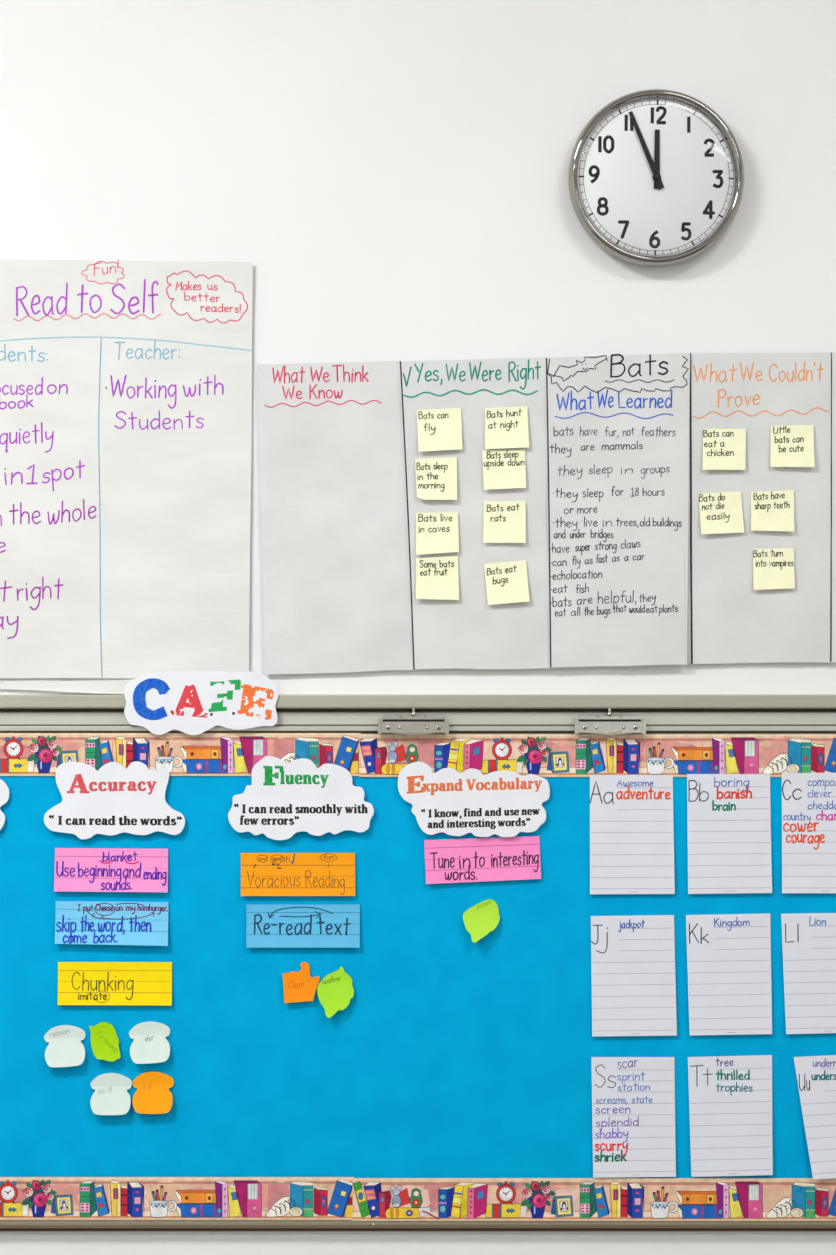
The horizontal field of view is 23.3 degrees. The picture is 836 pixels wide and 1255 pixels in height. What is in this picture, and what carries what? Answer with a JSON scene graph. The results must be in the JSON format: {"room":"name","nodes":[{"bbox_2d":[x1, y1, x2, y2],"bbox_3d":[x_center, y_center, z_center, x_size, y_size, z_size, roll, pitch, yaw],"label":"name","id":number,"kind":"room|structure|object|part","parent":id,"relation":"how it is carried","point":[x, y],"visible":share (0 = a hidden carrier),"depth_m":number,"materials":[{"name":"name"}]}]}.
{"room":"elementary school classroom","nodes":[
{"label":"elementary school classroom","id":0,"kind":"room"},
{"bbox_2d":[0,0,835,1254],"bbox_3d":[0.100,-0.089,3.560,6.600,4.050,0.120,0,0,0],"label":"wall","id":1,"kind":"structure","parent":0,"point":[391,176],"depth_m":3.50,"materials":[{"name":"paint"}]},
{"bbox_2d":[0,259,252,677],"bbox_3d":[-0.608,-0.274,3.493,0.645,0.728,0.005,0,0,0],"label":"chart sheet","id":2,"kind":"object","parent":1,"relation":"attached to","point":[126,386],"visible":1,"depth_m":3.49,"materials":[{"name":"paper"}]},
{"bbox_2d":[257,361,412,674],"bbox_3d":[-0.142,-0.190,3.492,0.269,0.541,0.004,0,0,0],"label":"chart sheet","id":3,"kind":"object","parent":1,"relation":"attached to","point":[336,595],"visible":1,"depth_m":3.49,"materials":[{"name":"paper"}]},
{"bbox_2d":[0,709,835,1230],"bbox_3d":[0.000,0.590,3.487,1.896,0.901,0.026,0,0,0],"label":"bulletin board","id":4,"kind":"object","parent":1,"relation":"attached to","point":[363,721],"depth_m":3.48,"materials":[{"name":"blue paper"},{"name":"cork"},{"name":"aluminium"}]},
{"bbox_2d":[0,779,8,829],"bbox_3d":[-0.818,0.305,3.473,0.233,0.120,0.003,0,0,0],"label":"sign","id":5,"kind":"object","parent":4,"relation":"attached to","point":[4,791],"visible":1,"depth_m":3.47,"materials":[{"name":"white paper"}]},
{"bbox_2d":[44,761,184,838],"bbox_3d":[-0.521,0.297,3.472,0.243,0.134,0.004,0,0,0],"label":"sign","id":6,"kind":"object","parent":4,"relation":"attached to","point":[113,799],"visible":1,"depth_m":3.47,"materials":[{"name":"white paper"}]},
{"bbox_3d":[-0.526,0.981,3.477,0.832,0.074,0.001,0,0,0],"label":"border strip","id":7,"kind":"part","parent":4,"relation":"part of","materials":[{"name":"multicoloured paper"}]},
{"bbox_3d":[-0.520,0.218,3.478,0.844,0.074,0.001,0,0,0],"label":"border strip","id":8,"kind":"part","parent":4,"relation":"part of","materials":[{"name":"multicoloured paper"}]},
{"bbox_2d":[0,776,438,1177],"bbox_3d":[-0.449,0.601,3.481,0.975,0.824,0.001,0,0,0],"label":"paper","id":9,"kind":"object","parent":4,"relation":"attached to","point":[264,1085],"visible":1,"depth_m":3.48,"materials":[{"name":"blue paper"}]},
{"bbox_2d":[44,1025,84,1066],"bbox_3d":[-0.607,0.718,3.472,0.072,0.070,0.013,0,0,0],"label":"note","id":10,"kind":"object","parent":9,"relation":"attached to","point":[65,1048],"visible":1,"depth_m":3.47,"materials":[{"name":"white paper"}]},
{"bbox_2d":[89,1022,119,1060],"bbox_3d":[-0.538,0.711,3.472,0.056,0.066,0.013,0,0,0],"label":"note","id":11,"kind":"object","parent":9,"relation":"attached to","point":[104,1039],"visible":1,"depth_m":3.47,"materials":[{"name":"green paper"}]},
{"bbox_2d":[90,1073,131,1114],"bbox_3d":[-0.527,0.801,3.472,0.071,0.070,0.013,0,0,0],"label":"note","id":12,"kind":"object","parent":9,"relation":"attached to","point":[110,1096],"visible":1,"depth_m":3.47,"materials":[{"name":"white paper"}]},
{"bbox_2d":[54,848,167,891],"bbox_3d":[-0.527,0.417,3.475,0.195,0.076,0.006,0,0,0],"label":"card","id":13,"kind":"object","parent":9,"relation":"attached to","point":[76,869],"visible":1,"depth_m":3.48,"materials":[{"name":"pink paper"}]},
{"bbox_2d":[55,901,167,945],"bbox_3d":[-0.526,0.508,3.473,0.194,0.076,0.010,0,0,0],"label":"card","id":14,"kind":"object","parent":9,"relation":"attached to","point":[76,922],"visible":1,"depth_m":3.48,"materials":[{"name":"blue paper"}]},
{"bbox_2d":[58,962,171,1005],"bbox_3d":[-0.521,0.612,3.475,0.196,0.074,0.005,0,0,0],"label":"card","id":15,"kind":"object","parent":9,"relation":"attached to","point":[79,983],"visible":1,"depth_m":3.48,"materials":[{"name":"yellow paper"}]},
{"bbox_2d":[129,1021,169,1063],"bbox_3d":[-0.461,0.712,3.472,0.072,0.070,0.013,0,0,0],"label":"note","id":16,"kind":"object","parent":9,"relation":"attached to","point":[150,1044],"visible":1,"depth_m":3.47,"materials":[{"name":"white paper"}]},
{"bbox_2d":[132,1072,173,1113],"bbox_3d":[-0.455,0.798,3.472,0.071,0.070,0.013,0,0,0],"label":"note","id":17,"kind":"object","parent":9,"relation":"attached to","point":[153,1095],"visible":1,"depth_m":3.47,"materials":[{"name":"orange paper"}]},
{"bbox_2d":[241,853,354,895],"bbox_3d":[-0.206,0.424,3.475,0.197,0.074,0.005,0,0,0],"label":"card","id":18,"kind":"object","parent":9,"relation":"attached to","point":[262,874],"visible":1,"depth_m":3.48,"materials":[{"name":"orange paper"}]},
{"bbox_2d":[282,962,318,1002],"bbox_3d":[-0.201,0.609,3.474,0.064,0.070,0.009,0,0,0],"label":"note","id":19,"kind":"object","parent":9,"relation":"attached to","point":[299,986],"visible":1,"depth_m":3.48,"materials":[{"name":"orange paper"}]},
{"bbox_2d":[246,904,359,947],"bbox_3d":[-0.198,0.513,3.474,0.195,0.073,0.007,0,0,0],"label":"card","id":20,"kind":"object","parent":9,"relation":"attached to","point":[267,925],"visible":1,"depth_m":3.48,"materials":[{"name":"blue paper"}]},
{"bbox_2d":[317,966,353,1017],"bbox_3d":[-0.142,0.625,3.471,0.063,0.087,0.015,0,0,0],"label":"note","id":21,"kind":"object","parent":9,"relation":"attached to","point":[335,991],"visible":1,"depth_m":3.47,"materials":[{"name":"green paper"}]},
{"bbox_2d":[228,756,373,839],"bbox_3d":[-0.201,0.292,3.471,0.251,0.145,0.004,0,0,0],"label":"sign","id":22,"kind":"object","parent":4,"relation":"attached to","point":[282,800],"visible":1,"depth_m":3.47,"materials":[{"name":"white paper"}]},
{"bbox_2d":[378,708,448,734],"bbox_3d":[-0.008,0.161,3.467,0.122,0.046,0.015,0,0,0],"label":"clip","id":23,"kind":"object","parent":4,"relation":"attached to","point":[411,725],"visible":1,"depth_m":3.46,"materials":[{"name":"metal"}]},
{"bbox_3d":[-0.008,0.163,3.473,0.107,0.022,0.004,0,0,0],"label":"plate","id":24,"kind":"part","parent":23,"relation":"part of","materials":[{"name":"metal"}]},
{"bbox_3d":[0.000,0.163,3.487,1.896,0.046,0.025,0,0,0],"label":"frame","id":25,"kind":"part","parent":4,"relation":"part of","materials":[{"name":"metal"}]},
{"bbox_3d":[0.000,1.024,3.488,1.896,0.019,0.024,0,0,0],"label":"frame","id":26,"kind":"part","parent":4,"relation":"part of","materials":[{"name":"metal"}]},
{"bbox_2d":[398,762,549,836],"bbox_3d":[0.096,0.295,3.472,0.261,0.130,0.004,0,0,0],"label":"sign","id":27,"kind":"object","parent":4,"relation":"attached to","point":[503,803],"visible":1,"depth_m":3.47,"materials":[{"name":"white paper"}]},
{"bbox_3d":[0.415,0.983,3.476,1.054,0.074,0.001,0,0,0],"label":"border strip","id":28,"kind":"part","parent":4,"relation":"part of","materials":[{"name":"multicoloured paper"}]},
{"bbox_3d":[0.420,0.220,3.478,1.043,0.074,0.001,0,0,0],"label":"border strip","id":29,"kind":"part","parent":4,"relation":"part of","materials":[{"name":"multicoloured paper"}]},
{"bbox_2d":[574,708,645,734],"bbox_3d":[0.329,0.161,3.467,0.122,0.046,0.015,0,0,0],"label":"clip","id":30,"kind":"object","parent":4,"relation":"attached to","point":[607,725],"visible":1,"depth_m":3.46,"materials":[{"name":"metal"}]},
{"bbox_3d":[0.329,0.163,3.473,0.107,0.022,0.004,0,0,0],"label":"plate","id":31,"kind":"part","parent":30,"relation":"part of","materials":[{"name":"metal"}]},
{"bbox_2d":[439,777,835,1177],"bbox_3d":[0.486,0.600,3.480,0.900,0.824,0.001,0,0,0],"label":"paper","id":32,"kind":"object","parent":4,"relation":"attached to","point":[517,1045],"visible":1,"depth_m":3.48,"materials":[{"name":"blue paper"}]},
{"bbox_2d":[463,899,499,942],"bbox_3d":[0.109,0.503,3.468,0.064,0.072,0.021,0,0,0],"label":"note","id":33,"kind":"object","parent":32,"relation":"attached to","point":[482,918],"visible":1,"depth_m":3.47,"materials":[{"name":"green paper"}]},
{"bbox_2d":[424,836,540,883],"bbox_3d":[0.111,0.399,3.475,0.201,0.082,0.006,0,0,0],"label":"card","id":34,"kind":"object","parent":32,"relation":"attached to","point":[498,858],"visible":1,"depth_m":3.48,"materials":[{"name":"pink paper"}]},
{"bbox_2d":[590,775,674,893],"bbox_3d":[0.368,0.356,3.475,0.146,0.205,0.005,0,0,0],"label":"sheet","id":35,"kind":"object","parent":32,"relation":"attached to","point":[632,824],"visible":1,"depth_m":3.48,"materials":[{"name":"white paper"}]},
{"bbox_2d":[591,1057,675,1177],"bbox_3d":[0.370,0.841,3.475,0.145,0.206,0.005,0,0,0],"label":"sheet","id":36,"kind":"object","parent":32,"relation":"attached to","point":[633,1098],"visible":1,"depth_m":3.48,"materials":[{"name":"white paper"}]},
{"bbox_2d":[591,915,676,1036],"bbox_3d":[0.371,0.598,3.475,0.148,0.208,0.005,0,0,0],"label":"sheet","id":37,"kind":"object","parent":32,"relation":"attached to","point":[633,981],"visible":1,"depth_m":3.48,"materials":[{"name":"white paper"}]},
{"bbox_2d":[686,913,771,1035],"bbox_3d":[0.534,0.596,3.475,0.148,0.209,0.004,0,0,0],"label":"sheet","id":38,"kind":"object","parent":32,"relation":"attached to","point":[729,955],"visible":1,"depth_m":3.48,"materials":[{"name":"white paper"}]},
{"bbox_2d":[687,774,771,893],"bbox_3d":[0.535,0.355,3.475,0.146,0.206,0.004,0,0,0],"label":"sheet","id":39,"kind":"object","parent":32,"relation":"attached to","point":[729,815],"visible":1,"depth_m":3.48,"materials":[{"name":"white paper"}]},
{"bbox_2d":[688,1055,772,1176],"bbox_3d":[0.536,0.839,3.474,0.145,0.208,0.007,0,0,0],"label":"sheet","id":40,"kind":"object","parent":32,"relation":"attached to","point":[730,1097],"visible":1,"depth_m":3.48,"materials":[{"name":"white paper"}]},
{"bbox_2d":[781,913,835,1033],"bbox_3d":[0.699,0.594,3.475,0.150,0.208,0.005,0,0,0],"label":"sheet","id":41,"kind":"object","parent":32,"relation":"attached to","point":[808,939],"visible":1,"depth_m":3.48,"materials":[{"name":"white paper"}]},
{"bbox_2d":[782,773,835,892],"bbox_3d":[0.698,0.353,3.475,0.147,0.207,0.004,0,0,0],"label":"sheet","id":42,"kind":"object","parent":32,"relation":"attached to","point":[808,799],"visible":1,"depth_m":3.48,"materials":[{"name":"white paper"}]},
{"bbox_2d":[794,1055,835,1179],"bbox_3d":[0.723,0.839,3.471,0.156,0.213,0.014,0,0,0],"label":"sheet","id":43,"kind":"object","parent":32,"relation":"attached to","point":[816,1075],"visible":1,"depth_m":3.47,"materials":[{"name":"white paper"}]},
{"bbox_2d":[0,678,835,708],"bbox_3d":[0.000,0.106,3.486,1.896,0.066,0.028,0,0,0],"label":"rail","id":44,"kind":"object","parent":1,"relation":"attached to","point":[6,701],"depth_m":3.47,"materials":[{"name":"metal"}]},
{"bbox_3d":[-0.705,0.095,3.495,0.484,0.042,0.004,0,0,0],"label":"curled paper strip","id":45,"kind":"part","parent":44,"relation":"part of","materials":[{"name":"white paper"}]},
{"bbox_2d":[124,670,277,734],"bbox_3d":[-0.372,0.129,3.468,0.264,0.111,0.002,0,0,0],"label":"sign","id":46,"kind":"object","parent":44,"relation":"attached to","point":[191,702],"visible":1,"depth_m":3.47,"materials":[{"name":"white paper"}]},
{"bbox_2d":[399,357,549,669],"bbox_3d":[0.098,-0.197,3.490,0.261,0.539,0.004,0,0,0],"label":"chart sheet","id":47,"kind":"object","parent":1,"relation":"attached to","point":[467,632],"visible":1,"depth_m":3.49,"materials":[{"name":"paper"}]},
{"bbox_2d":[415,457,456,499],"bbox_3d":[0.031,-0.257,3.483,0.072,0.074,0.007,0,0,0],"label":"sticky note","id":48,"kind":"object","parent":47,"relation":"attached to","point":[436,478],"visible":1,"depth_m":3.48,"materials":[{"name":"yellow paper"}]},
{"bbox_2d":[416,556,458,599],"bbox_3d":[0.034,-0.085,3.483,0.074,0.076,0.006,0,0,0],"label":"sticky note","id":49,"kind":"object","parent":47,"relation":"attached to","point":[436,577],"visible":1,"depth_m":3.48,"materials":[{"name":"yellow paper"}]},
{"bbox_2d":[416,512,458,554],"bbox_3d":[0.034,-0.162,3.483,0.074,0.074,0.007,0,0,0],"label":"sticky note","id":50,"kind":"object","parent":47,"relation":"attached to","point":[438,532],"visible":1,"depth_m":3.48,"materials":[{"name":"yellow paper"}]},
{"bbox_2d":[417,408,461,451],"bbox_3d":[0.037,-0.340,3.483,0.079,0.076,0.007,0,0,0],"label":"sticky note","id":51,"kind":"object","parent":47,"relation":"attached to","point":[438,429],"visible":1,"depth_m":3.48,"materials":[{"name":"yellow paper"}]},
{"bbox_2d":[482,449,525,489],"bbox_3d":[0.148,-0.272,3.484,0.076,0.070,0.006,0,0,0],"label":"sticky note","id":52,"kind":"object","parent":47,"relation":"attached to","point":[502,469],"visible":1,"depth_m":3.48,"materials":[{"name":"yellow paper"}]},
{"bbox_2d":[483,501,525,542],"bbox_3d":[0.149,-0.182,3.484,0.073,0.072,0.006,0,0,0],"label":"sticky note","id":53,"kind":"object","parent":47,"relation":"attached to","point":[504,521],"visible":1,"depth_m":3.48,"materials":[{"name":"yellow paper"}]},
{"bbox_2d":[485,406,528,448],"bbox_3d":[0.153,-0.344,3.483,0.076,0.074,0.006,0,0,0],"label":"sticky note","id":54,"kind":"object","parent":47,"relation":"attached to","point":[505,427],"visible":1,"depth_m":3.48,"materials":[{"name":"yellow paper"}]},
{"bbox_2d":[484,560,529,604],"bbox_3d":[0.153,-0.077,3.483,0.078,0.078,0.006,0,0,0],"label":"sticky note","id":55,"kind":"object","parent":47,"relation":"attached to","point":[506,582],"visible":1,"depth_m":3.48,"materials":[{"name":"yellow paper"}]},
{"bbox_2d":[545,353,689,667],"bbox_3d":[0.344,-0.202,3.486,0.250,0.543,0.006,0,0,0],"label":"chart sheet","id":56,"kind":"object","parent":1,"relation":"attached to","point":[617,425],"visible":1,"depth_m":3.49,"materials":[{"name":"paper"}]},
{"bbox_2d":[568,89,743,266],"bbox_3d":[0.409,-0.772,3.476,0.302,0.302,0.047,0,0,0],"label":"wall clock","id":57,"kind":"object","parent":1,"relation":"attached to","point":[656,176],"visible":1,"depth_m":3.47,"materials":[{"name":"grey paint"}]},
{"bbox_2d":[687,352,831,663],"bbox_3d":[0.589,-0.206,3.492,0.253,0.538,0.004,0,0,0],"label":"chart sheet","id":58,"kind":"object","parent":1,"relation":"attached to","point":[729,621],"visible":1,"depth_m":3.49,"materials":[{"name":"paper"}]},
{"bbox_2d":[698,492,743,533],"bbox_3d":[0.523,-0.197,3.486,0.079,0.074,0.006,0,0,0],"label":"sticky note","id":59,"kind":"object","parent":58,"relation":"attached to","point":[721,512],"visible":1,"depth_m":3.49,"materials":[{"name":"yellow paper"}]},
{"bbox_2d":[702,429,745,469],"bbox_3d":[0.528,-0.307,3.486,0.076,0.071,0.006,0,0,0],"label":"sticky note","id":60,"kind":"object","parent":58,"relation":"attached to","point":[723,449],"visible":1,"depth_m":3.49,"materials":[{"name":"yellow paper"}]},
{"bbox_2d":[751,490,793,531],"bbox_3d":[0.611,-0.201,3.486,0.075,0.072,0.006,0,0,0],"label":"sticky note","id":61,"kind":"object","parent":58,"relation":"attached to","point":[770,510],"visible":1,"depth_m":3.49,"materials":[{"name":"yellow paper"}]},
{"bbox_2d":[753,548,794,589],"bbox_3d":[0.613,-0.101,3.486,0.071,0.072,0.006,0,0,0],"label":"sticky note","id":62,"kind":"object","parent":58,"relation":"attached to","point":[772,568],"visible":1,"depth_m":3.49,"materials":[{"name":"yellow paper"}]},
{"bbox_2d":[770,425,814,466],"bbox_3d":[0.645,-0.312,3.486,0.076,0.073,0.006,0,0,0],"label":"sticky note","id":63,"kind":"object","parent":58,"relation":"attached to","point":[790,445],"visible":1,"depth_m":3.49,"materials":[{"name":"yellow paper"}]},
{"bbox_2d":[832,352,835,662],"bbox_3d":[0.824,-0.207,3.490,0.222,0.536,0.004,0,0,0],"label":"chart sheet","id":64,"kind":"object","parent":1,"relation":"attached to","point":[833,353],"visible":1,"depth_m":3.49,"materials":[{"name":"paper"}]}
]}

